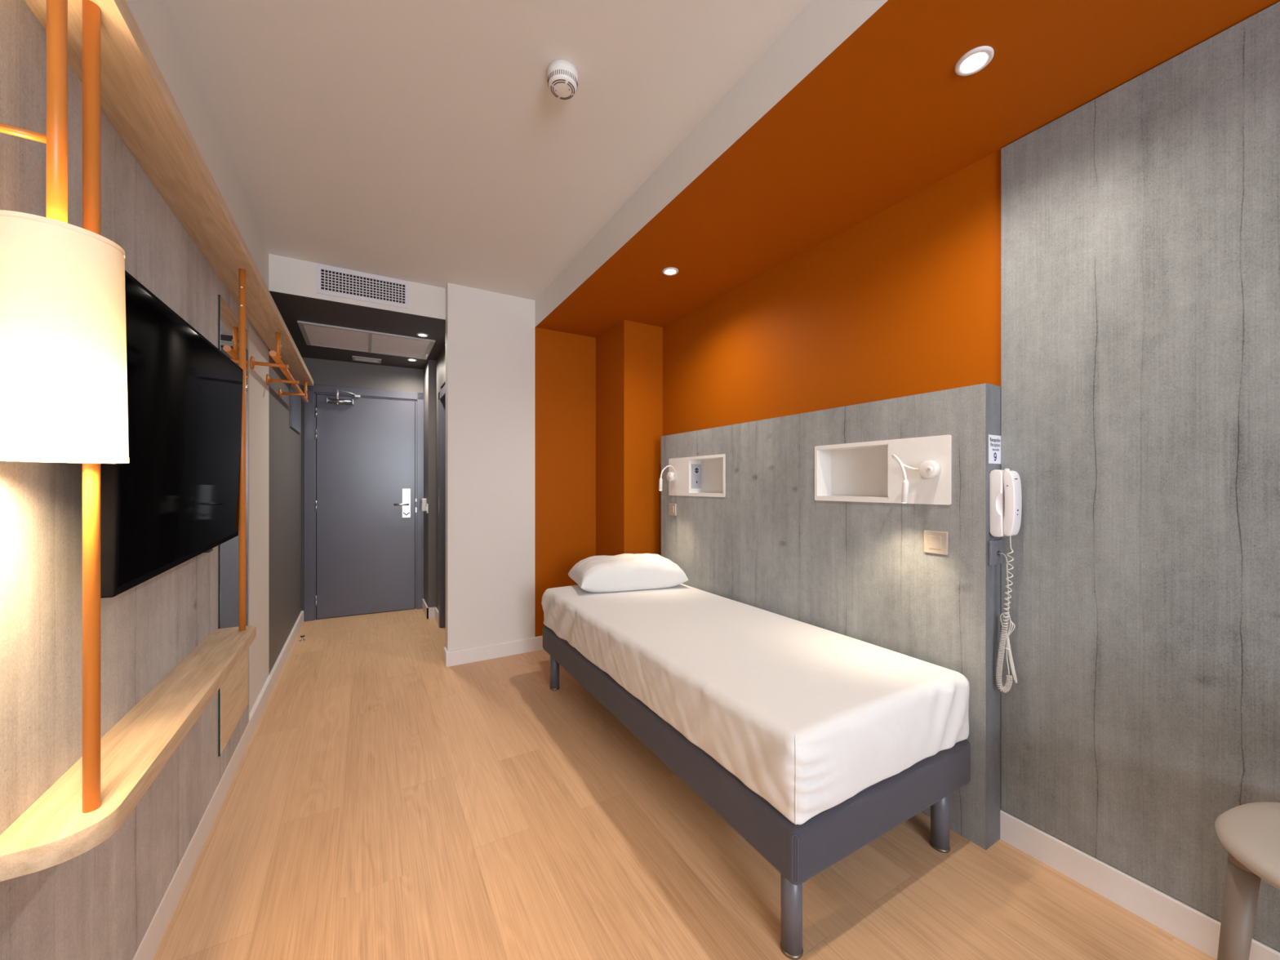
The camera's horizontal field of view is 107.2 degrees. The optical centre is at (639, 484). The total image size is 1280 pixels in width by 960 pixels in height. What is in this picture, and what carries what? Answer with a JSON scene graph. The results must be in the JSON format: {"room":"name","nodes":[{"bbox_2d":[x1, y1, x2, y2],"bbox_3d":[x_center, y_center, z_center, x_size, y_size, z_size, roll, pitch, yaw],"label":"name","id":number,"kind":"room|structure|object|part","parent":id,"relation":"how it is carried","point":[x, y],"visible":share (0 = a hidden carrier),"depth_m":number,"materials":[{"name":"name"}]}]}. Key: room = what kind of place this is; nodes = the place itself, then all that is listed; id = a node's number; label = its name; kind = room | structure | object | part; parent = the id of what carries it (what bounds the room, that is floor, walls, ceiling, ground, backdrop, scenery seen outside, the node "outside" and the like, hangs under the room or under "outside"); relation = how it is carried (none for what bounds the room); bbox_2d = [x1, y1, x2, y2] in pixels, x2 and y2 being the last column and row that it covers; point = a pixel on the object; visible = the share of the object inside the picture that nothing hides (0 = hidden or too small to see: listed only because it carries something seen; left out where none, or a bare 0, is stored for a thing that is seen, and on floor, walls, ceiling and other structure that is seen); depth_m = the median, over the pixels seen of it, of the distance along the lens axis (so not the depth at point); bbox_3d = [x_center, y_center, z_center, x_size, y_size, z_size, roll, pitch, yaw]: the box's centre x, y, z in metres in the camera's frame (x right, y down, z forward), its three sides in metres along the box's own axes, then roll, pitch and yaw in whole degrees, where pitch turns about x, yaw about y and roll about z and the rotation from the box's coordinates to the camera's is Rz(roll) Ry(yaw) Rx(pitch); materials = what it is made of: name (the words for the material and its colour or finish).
{"room":"hotel room","nodes":[
{"label":"hotel room","id":0,"kind":"room"},
{"bbox_2d":[24,0,302,714],"bbox_3d":[-1.111,-0.070,0.683,0.270,2.539,8.500,0,0,-30],"label":"wall","id":1,"kind":"structure","parent":0,"point":[153,18],"depth_m":2.50,"materials":[{"name":"beige paint"}]},
{"bbox_2d":[0,0,248,959],"bbox_3d":[-0.388,0.169,-0.274,0.014,1.869,5.717,0,0,-30],"label":"wall panel","id":2,"kind":"object","parent":1,"relation":"attached to","point":[100,903],"visible":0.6,"depth_m":0.89,"materials":[{"name":"wood"}]},
{"bbox_2d":[0,625,256,881],"bbox_3d":[-1.167,0.536,1.198,0.124,0.036,1.210,0,0,-30],"label":"wall shelf","id":3,"kind":"object","parent":2,"relation":"attached to","point":[54,830],"visible":0.96,"depth_m":0.87,"materials":[{"name":"brown wood"}]},
{"bbox_2d":[82,0,100,813],"bbox_3d":[-0.876,-0.124,0.753,0.019,1.284,0.019,0,0,-30],"label":"post","id":4,"kind":"object","parent":3,"relation":"on","point":[91,11],"visible":0.65,"depth_m":0.75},
{"bbox_2d":[238,268,245,631],"bbox_3d":[-1.416,-0.124,1.679,0.019,1.284,0.022,0,0,-30],"label":"post","id":5,"kind":"object","parent":3,"relation":"on","point":[242,273],"visible":0.92,"depth_m":1.67,"materials":[{"name":"wood"}]},
{"bbox_2d":[100,270,243,598],"bbox_3d":[-1.198,-0.103,1.226,0.098,0.607,0.965,0,0,-30],"label":"tv","id":6,"kind":"object","parent":2,"relation":"attached to","point":[175,500],"visible":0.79,"depth_m":1.04,"materials":[{"name":"black glass"}]},
{"bbox_2d":[217,294,248,756],"bbox_3d":[-1.669,0.150,1.943,0.006,1.700,0.476,0,0,-30],"label":"wall mirror","id":7,"kind":"object","parent":2,"relation":"attached to","point":[233,695],"visible":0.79,"depth_m":1.88,"materials":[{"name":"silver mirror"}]},
{"bbox_2d":[23,0,313,386],"bbox_3d":[-1.579,-0.784,1.904,0.124,0.036,3.980,0,0,-30],"label":"wall shelf","id":8,"kind":"object","parent":1,"relation":"attached to","point":[136,100],"visible":0.97,"depth_m":1.08,"materials":[{"name":"brown wood"}]},
{"bbox_2d":[0,0,128,463],"bbox_3d":[-0.820,-0.400,0.663,0.139,0.733,0.138,0,0,14],"label":"lamp","id":9,"kind":"object","parent":8,"relation":"hanging from","point":[64,371],"visible":1,"depth_m":0.63,"materials":[{"name":"white fabric"}]},
{"bbox_3d":[-0.819,-0.518,0.663,0.019,0.496,0.019,0,0,-30],"label":"stem","id":10,"kind":"part","parent":9,"relation":"part of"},
{"bbox_3d":[-0.819,-0.192,0.663,0.137,0.300,0.137,0,0,-30],"label":"lamp shade","id":11,"kind":"part","parent":9,"relation":"part of","materials":[{"name":"white fabric"}]},
{"bbox_2d":[249,332,308,403],"bbox_3d":[-2.138,-0.666,2.859,0.148,0.200,1.479,0,0,-30],"label":"rail","id":12,"kind":"object","parent":8,"relation":"hanging from","point":[276,356],"visible":1,"depth_m":2.55,"materials":[{"name":"orange wood"}]},
{"bbox_3d":[-1.837,-0.597,2.344,0.136,0.017,0.018,0,0,-30],"label":"wall arm","id":13,"kind":"part","parent":12,"relation":"part of"},
{"bbox_3d":[-1.822,-0.698,2.376,0.019,0.136,0.019,0,0,-30],"label":"hanger post","id":14,"kind":"part","parent":12,"relation":"part of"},
{"bbox_3d":[-2.054,-0.597,2.715,0.136,0.017,0.018,0,0,-30],"label":"wall arm","id":15,"kind":"part","parent":12,"relation":"part of"},
{"bbox_3d":[-2.280,-0.597,3.104,0.136,0.017,0.018,0,0,-30],"label":"wall arm","id":16,"kind":"part","parent":12,"relation":"part of"},
{"bbox_3d":[-2.459,-0.698,3.468,0.019,0.136,0.019,0,0,-30],"label":"hanger post","id":17,"kind":"part","parent":12,"relation":"part of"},
{"bbox_2d":[133,609,303,959],"bbox_3d":[-0.959,1.151,0.708,0.016,0.097,7.990,0,0,-30],"label":"baseboard","id":18,"kind":"structure","parent":1,"relation":"attached to","point":[150,942],"depth_m":1.60,"materials":[{"name":"white wood"}]},
{"bbox_2d":[289,385,301,434],"bbox_3d":[-2.729,-0.583,3.739,0.013,0.305,0.580,0,0,-30],"label":"wall frame","id":19,"kind":"object","parent":1,"relation":"attached to","point":[295,401],"visible":0.99,"depth_m":3.66,"materials":[{"name":"grey metal"}]},
{"bbox_2d":[268,253,445,322],"bbox_3d":[-1.752,-1.232,2.998,0.954,0.214,0.060,0,0,-30],"label":"wall","id":20,"kind":"structure","parent":0,"point":[288,277],"depth_m":2.88,"materials":[{"name":"beige paint"}]},
{"bbox_2d":[316,263,408,308],"bbox_3d":[-1.734,-1.245,2.970,0.500,0.176,0.008,0,0,-30],"label":"air vent","id":21,"kind":"object","parent":20,"relation":"in","point":[331,281],"visible":1,"depth_m":2.96,"materials":[{"name":"white metal"}]},
{"bbox_2d":[271,294,445,369],"bbox_3d":[-2.156,-1.292,3.896,1.700,0.334,1.897,0,0,-30],"label":"ceiling","id":22,"kind":"structure","parent":0,"point":[291,310],"depth_m":3.31,"materials":[{"name":"paint"}]},
{"bbox_2d":[297,320,435,359],"bbox_3d":[-2.122,-1.117,3.712,0.873,0.016,0.606,0,0,-30],"label":"access panel","id":23,"kind":"object","parent":22,"relation":"in","point":[313,334],"visible":1,"depth_m":3.65,"materials":[{"name":"metal"}]},
{"bbox_3d":[-2.303,-1.121,3.606,0.393,0.009,0.562,0,0,-30],"label":"slat panel","id":24,"kind":"part","parent":23,"relation":"part of","materials":[{"name":"white metal"}]},
{"bbox_3d":[-1.944,-1.121,3.815,0.393,0.009,0.562,0,0,-30],"label":"slat panel","id":25,"kind":"part","parent":23,"relation":"part of","materials":[{"name":"white metal"}]},
{"bbox_2d":[351,355,381,363],"bbox_3d":[-2.447,-1.121,4.228,0.222,0.008,0.140,0,0,-30],"label":"ceiling vent","id":26,"kind":"object","parent":22,"relation":"in","point":[354,357],"visible":1,"depth_m":4.21,"materials":[{"name":"metal"}]},
{"bbox_2d":[407,358,417,361],"bbox_3d":[-2.047,-1.121,4.236,0.080,0.007,0.080,0,0,-30],"label":"recessed light","id":27,"kind":"object","parent":22,"relation":"in","point":[408,359],"visible":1,"depth_m":4.22,"materials":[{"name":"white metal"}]},
{"bbox_2d":[416,333,428,337],"bbox_3d":[-1.629,-1.121,3.533,0.080,0.007,0.080,0,0,-30],"label":"recessed light","id":28,"kind":"object","parent":22,"relation":"in","point":[421,335],"visible":1,"depth_m":3.53,"materials":[{"name":"white metal"}]},
{"bbox_2d":[302,357,422,609],"bbox_3d":[-2.631,0.037,4.504,1.412,2.325,0.300,0,0,-27],"label":"wall","id":29,"kind":"structure","parent":0,"point":[322,371],"depth_m":4.34,"materials":[{"name":"grey paint"}]},
{"bbox_2d":[303,384,423,621],"bbox_3d":[-2.533,0.155,4.375,0.965,2.090,0.139,0,0,-27],"label":"door","id":30,"kind":"structure","parent":29,"relation":"in","point":[363,448],"depth_m":4.35,"materials":[{"name":"wood"}]},
{"bbox_3d":[-2.642,-0.811,4.276,0.187,0.092,0.052,0,0,-37],"label":"closer arm","id":31,"kind":"part","parent":30,"relation":"part of","materials":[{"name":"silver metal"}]},
{"bbox_3d":[-2.259,0.186,4.469,0.131,0.018,0.057,0,0,-30],"label":"handle","id":32,"kind":"part","parent":30,"relation":"part of","materials":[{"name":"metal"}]},
{"bbox_3d":[-2.237,0.178,4.518,0.081,0.280,0.013,0,0,-27],"label":"lock plate","id":33,"kind":"part","parent":30,"relation":"part of","materials":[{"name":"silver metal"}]},
{"bbox_2d":[422,360,435,607],"bbox_3d":[-1.900,0.037,4.689,0.458,2.325,0.785,0,0,-30],"label":"wall","id":34,"kind":"structure","parent":0,"point":[429,370],"depth_m":4.25,"materials":[{"name":"grey paint"}]},
{"bbox_2d":[421,498,426,511],"bbox_3d":[-2.001,0.185,4.366,0.042,0.116,0.080,0,0,-30],"label":"switch","id":35,"kind":"object","parent":34,"relation":"attached to","point":[424,501],"visible":0.85,"depth_m":4.33,"materials":[{"name":"white plastic"}]},
{"bbox_2d":[422,598,438,624],"bbox_3d":[-1.914,1.151,4.310,0.076,0.097,0.685,0,0,-30],"label":"baseboard","id":36,"kind":"structure","parent":34,"relation":"attached to","point":[429,612],"depth_m":4.24,"materials":[{"name":"white wood"}]},
{"bbox_2d":[435,344,445,609],"bbox_3d":[-1.379,0.037,3.860,0.394,2.325,1.172,0,0,-30],"label":"doorway","id":37,"kind":"structure","parent":34,"relation":"in","point":[441,360],"depth_m":4.15,"materials":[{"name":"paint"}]},
{"bbox_2d":[438,384,445,627],"bbox_3d":[-1.424,0.207,3.672,0.159,1.985,0.885,0,0,-30],"label":"door","id":38,"kind":"structure","parent":37,"relation":"attached to","point":[442,394],"depth_m":3.96,"materials":[{"name":"wood"}]},
{"bbox_2d":[164,0,811,300],"bbox_3d":[0.035,-1.399,0.254,1.817,0.120,6.603,0,0,-30],"label":"ceiling","id":39,"kind":"structure","parent":0,"point":[428,142],"depth_m":1.71,"materials":[{"name":"paint"}]},
{"bbox_2d":[546,59,577,99],"bbox_3d":[-0.251,-1.310,1.534,0.100,0.058,0.100,0,0,-30],"label":"smoke detector","id":40,"kind":"object","parent":39,"relation":"attached to","point":[562,74],"visible":1,"depth_m":1.51,"materials":[{"name":"white plastic"}]},
{"bbox_2d":[445,282,595,651],"bbox_3d":[-0.588,-0.070,3.613,1.676,2.539,0.152,0,0,-30],"label":"wall","id":41,"kind":"structure","parent":0,"point":[490,335],"depth_m":3.34,"materials":[{"name":"beige paint"}]},
{"bbox_2d":[443,646,447,665],"bbox_3d":[-1.305,1.151,3.166,0.012,0.097,0.102,0,0,-30],"label":"baseboard","id":42,"kind":"structure","parent":41,"relation":"attached to","point":[445,650],"depth_m":3.17,"materials":[{"name":"white wood"}]},
{"bbox_2d":[445,635,543,666],"bbox_3d":[-0.810,1.151,3.387,1.089,0.097,0.014,0,0,-30],"label":"baseboard","id":43,"kind":"structure","parent":41,"relation":"attached to","point":[470,655],"depth_m":3.26,"materials":[{"name":"white wood"}]},
{"bbox_2d":[595,320,662,555],"bbox_3d":[-0.089,0.028,3.548,0.320,2.344,0.463,0,0,-30],"label":"end column","id":44,"kind":"structure","parent":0,"point":[629,353],"depth_m":3.37,"materials":[{"name":"orange paint"}]},
{"bbox_2d":[152,608,1216,959],"bbox_3d":[0.072,1.260,1.315,2.950,0.120,8.600,0,0,-30],"label":"floor","id":45,"kind":"structure","parent":0,"point":[385,800],"depth_m":1.51,"materials":[{"name":"brown wood"}]},
{"bbox_2d":[299,635,305,641],"bbox_3d":[-2.600,1.179,3.635,0.032,0.042,0.032,0,0,-30],"label":"door stop","id":46,"kind":"object","parent":45,"relation":"on","point":[301,636],"visible":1,"depth_m":3.63,"materials":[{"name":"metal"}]},
{"bbox_2d":[542,625,970,959],"bbox_3d":[0.255,1.022,2.204,0.836,0.357,1.956,0,0,-30],"label":"bed","id":47,"kind":"object","parent":45,"relation":"on","point":[799,852],"visible":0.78,"depth_m":1.37,"materials":[{"name":"fabric"}]},
{"bbox_3d":[-0.503,1.083,2.781,0.054,0.219,0.054,0,0,-30],"label":"leg","id":48,"kind":"part","parent":47,"relation":"part of","materials":[{"name":"grey metal"}]},
{"bbox_2d":[541,583,969,824],"bbox_3d":[0.250,0.729,2.200,0.848,0.226,1.976,0,0,-30],"label":"mattress","id":49,"kind":"object","parent":47,"relation":"on","point":[808,717],"visible":0.9,"depth_m":1.51,"materials":[{"name":"white fabric"}]},
{"bbox_2d":[568,553,688,592],"bbox_3d":[-0.085,0.525,2.920,0.652,0.181,0.410,0,0,-19],"label":"pillow","id":50,"kind":"object","parent":49,"relation":"on","point":[624,571],"visible":1,"depth_m":2.76,"materials":[{"name":"white fabric"}]},
{"bbox_3d":[0.392,1.083,1.219,0.054,0.219,0.054,0,0,-30],"label":"leg","id":51,"kind":"part","parent":47,"relation":"part of","materials":[{"name":"grey metal"}]},
{"bbox_3d":[0.996,1.083,1.565,0.054,0.219,0.054,0,0,-30],"label":"leg","id":52,"kind":"part","parent":47,"relation":"part of","materials":[{"name":"grey metal"}]},
{"bbox_2d":[661,382,1001,849],"bbox_3d":[0.685,0.433,2.425,0.110,1.534,1.968,0,0,-30],"label":"headboard","id":53,"kind":"object","parent":45,"relation":"on","point":[802,517],"visible":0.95,"depth_m":1.92,"materials":[{"name":"wood"}]},
{"bbox_2d":[658,465,675,490],"bbox_3d":[0.186,-0.045,3.028,0.077,0.159,0.224,0,0,18],"label":"reading lamp","id":54,"kind":"object","parent":53,"relation":"attached to","point":[671,476],"visible":1,"depth_m":3.04,"materials":[{"name":"white plastic"}]},
{"bbox_2d":[668,503,676,515],"bbox_3d":[0.213,0.163,3.117,0.014,0.080,0.080,0,0,-30],"label":"light switch","id":55,"kind":"object","parent":53,"relation":"attached to","point":[672,507],"visible":1,"depth_m":3.11,"materials":[{"name":"white plastic"}]},
{"bbox_2d":[691,463,701,488],"bbox_3d":[0.357,-0.054,2.987,0.077,0.154,0.009,0,0,-30],"label":"power socket","id":56,"kind":"object","parent":53,"relation":"attached to","point":[695,468],"visible":1,"depth_m":2.98,"materials":[{"name":"white plastic"}]},
{"bbox_2d":[693,466,699,473],"bbox_3d":[0.359,-0.091,2.985,0.042,0.042,0.003,0,0,-30],"label":"outlet","id":57,"kind":"object","parent":56,"relation":"attached to","point":[696,469],"depth_m":2.99,"materials":[{"name":"white plastic"}]},
{"bbox_2d":[892,453,941,502],"bbox_3d":[0.963,-0.024,1.683,0.156,0.174,0.132,0,0,-30],"label":"reading lamp","id":58,"kind":"object","parent":53,"relation":"attached to","point":[928,468],"visible":1,"depth_m":1.66,"materials":[{"name":"white plastic"}]},
{"bbox_2d":[924,529,948,555],"bbox_3d":[1.052,0.205,1.680,0.014,0.081,0.081,0,0,-30],"label":"light switch","id":59,"kind":"object","parent":53,"relation":"attached to","point":[935,542],"visible":1,"depth_m":1.67,"materials":[{"name":"white plastic"}]},
{"bbox_2d":[988,434,1000,463],"bbox_3d":[1.187,-0.118,1.579,0.084,0.095,0.002,0,0,-30],"label":"sticker","id":60,"kind":"object","parent":53,"relation":"attached to","point":[994,441],"visible":1,"depth_m":1.58,"materials":[{"name":"white paper"}]},
{"bbox_2d":[988,539,1002,565],"bbox_3d":[1.186,0.225,1.571,0.082,0.082,0.014,0,0,-30],"label":"socket","id":61,"kind":"object","parent":53,"relation":"attached to","point":[995,547],"visible":1,"depth_m":1.56,"materials":[{"name":"plastic"}]},
{"bbox_2d":[989,468,1022,693],"bbox_3d":[1.201,0.313,1.547,0.067,0.734,0.070,0,0,-30],"label":"telephone","id":62,"kind":"object","parent":53,"relation":"attached to","point":[1005,486],"visible":1,"depth_m":1.53,"materials":[{"name":"white plastic"}]},
{"bbox_3d":[1.192,0.420,1.542,0.019,0.520,0.049,0,0,-30],"label":"coiled cord","id":63,"kind":"part","parent":62,"relation":"part of","materials":[{"name":"white plastic"}]},
{"bbox_2d":[1214,801,1279,959],"bbox_3d":[1.396,0.801,0.842,0.450,0.801,0.456,0,0,-16],"label":"stool","id":64,"kind":"object","parent":45,"relation":"on","point":[1250,833],"visible":1,"depth_m":0.95,"materials":[{"name":"beige plastic"}]},
{"bbox_3d":[1.218,0.987,0.968,0.070,0.428,0.043,0,0,40],"label":"leg","id":65,"kind":"part","parent":64,"relation":"part of","materials":[{"name":"grey plastic"}]},
{"bbox_3d":[1.395,0.732,0.848,0.457,0.035,0.451,0,0,-30],"label":"seat","id":66,"kind":"part","parent":64,"relation":"part of","materials":[{"name":"beige plastic"}]},
{"bbox_2d":[662,149,1000,435],"bbox_3d":[1.676,0.028,1.117,0.279,2.344,6.441,0,0,-30],"label":"wall","id":67,"kind":"structure","parent":0,"point":[905,300],"depth_m":2.07,"materials":[{"name":"orange paint"}]},
{"bbox_2d":[1000,809,1279,959],"bbox_3d":[2.149,1.151,0.018,0.012,0.097,3.666,0,0,-30],"label":"baseboard","id":68,"kind":"structure","parent":67,"relation":"attached to","point":[1192,926],"depth_m":1.34,"materials":[{"name":"white wood"}]},
{"bbox_2d":[1000,1,1279,951],"bbox_3d":[2.150,-0.020,0.018,0.009,2.238,3.664,0,0,-30],"label":"wall panel","id":69,"kind":"object","parent":67,"relation":"attached to","point":[1140,224],"visible":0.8,"depth_m":1.30,"materials":[{"name":"wood"}]},
{"bbox_2d":[534,0,1279,337],"bbox_3d":[1.329,-1.302,0.914,1.083,0.315,6.441,0,0,-30],"label":"ceiling","id":70,"kind":"structure","parent":0,"point":[857,108],"depth_m":1.50,"materials":[{"name":"paint"}]},
{"bbox_2d":[662,266,678,275],"bbox_3d":[0.163,-1.141,2.524,0.086,0.007,0.086,0,0,-30],"label":"recessed light","id":71,"kind":"object","parent":70,"relation":"in","point":[670,271],"visible":1,"depth_m":2.52,"materials":[{"name":"white metal"}]},
{"bbox_2d":[955,45,994,75],"bbox_3d":[0.901,-1.141,1.272,0.086,0.007,0.086,0,0,-30],"label":"recessed light","id":72,"kind":"object","parent":70,"relation":"in","point":[975,60],"visible":1,"depth_m":1.27,"materials":[{"name":"white metal"}]}
]}

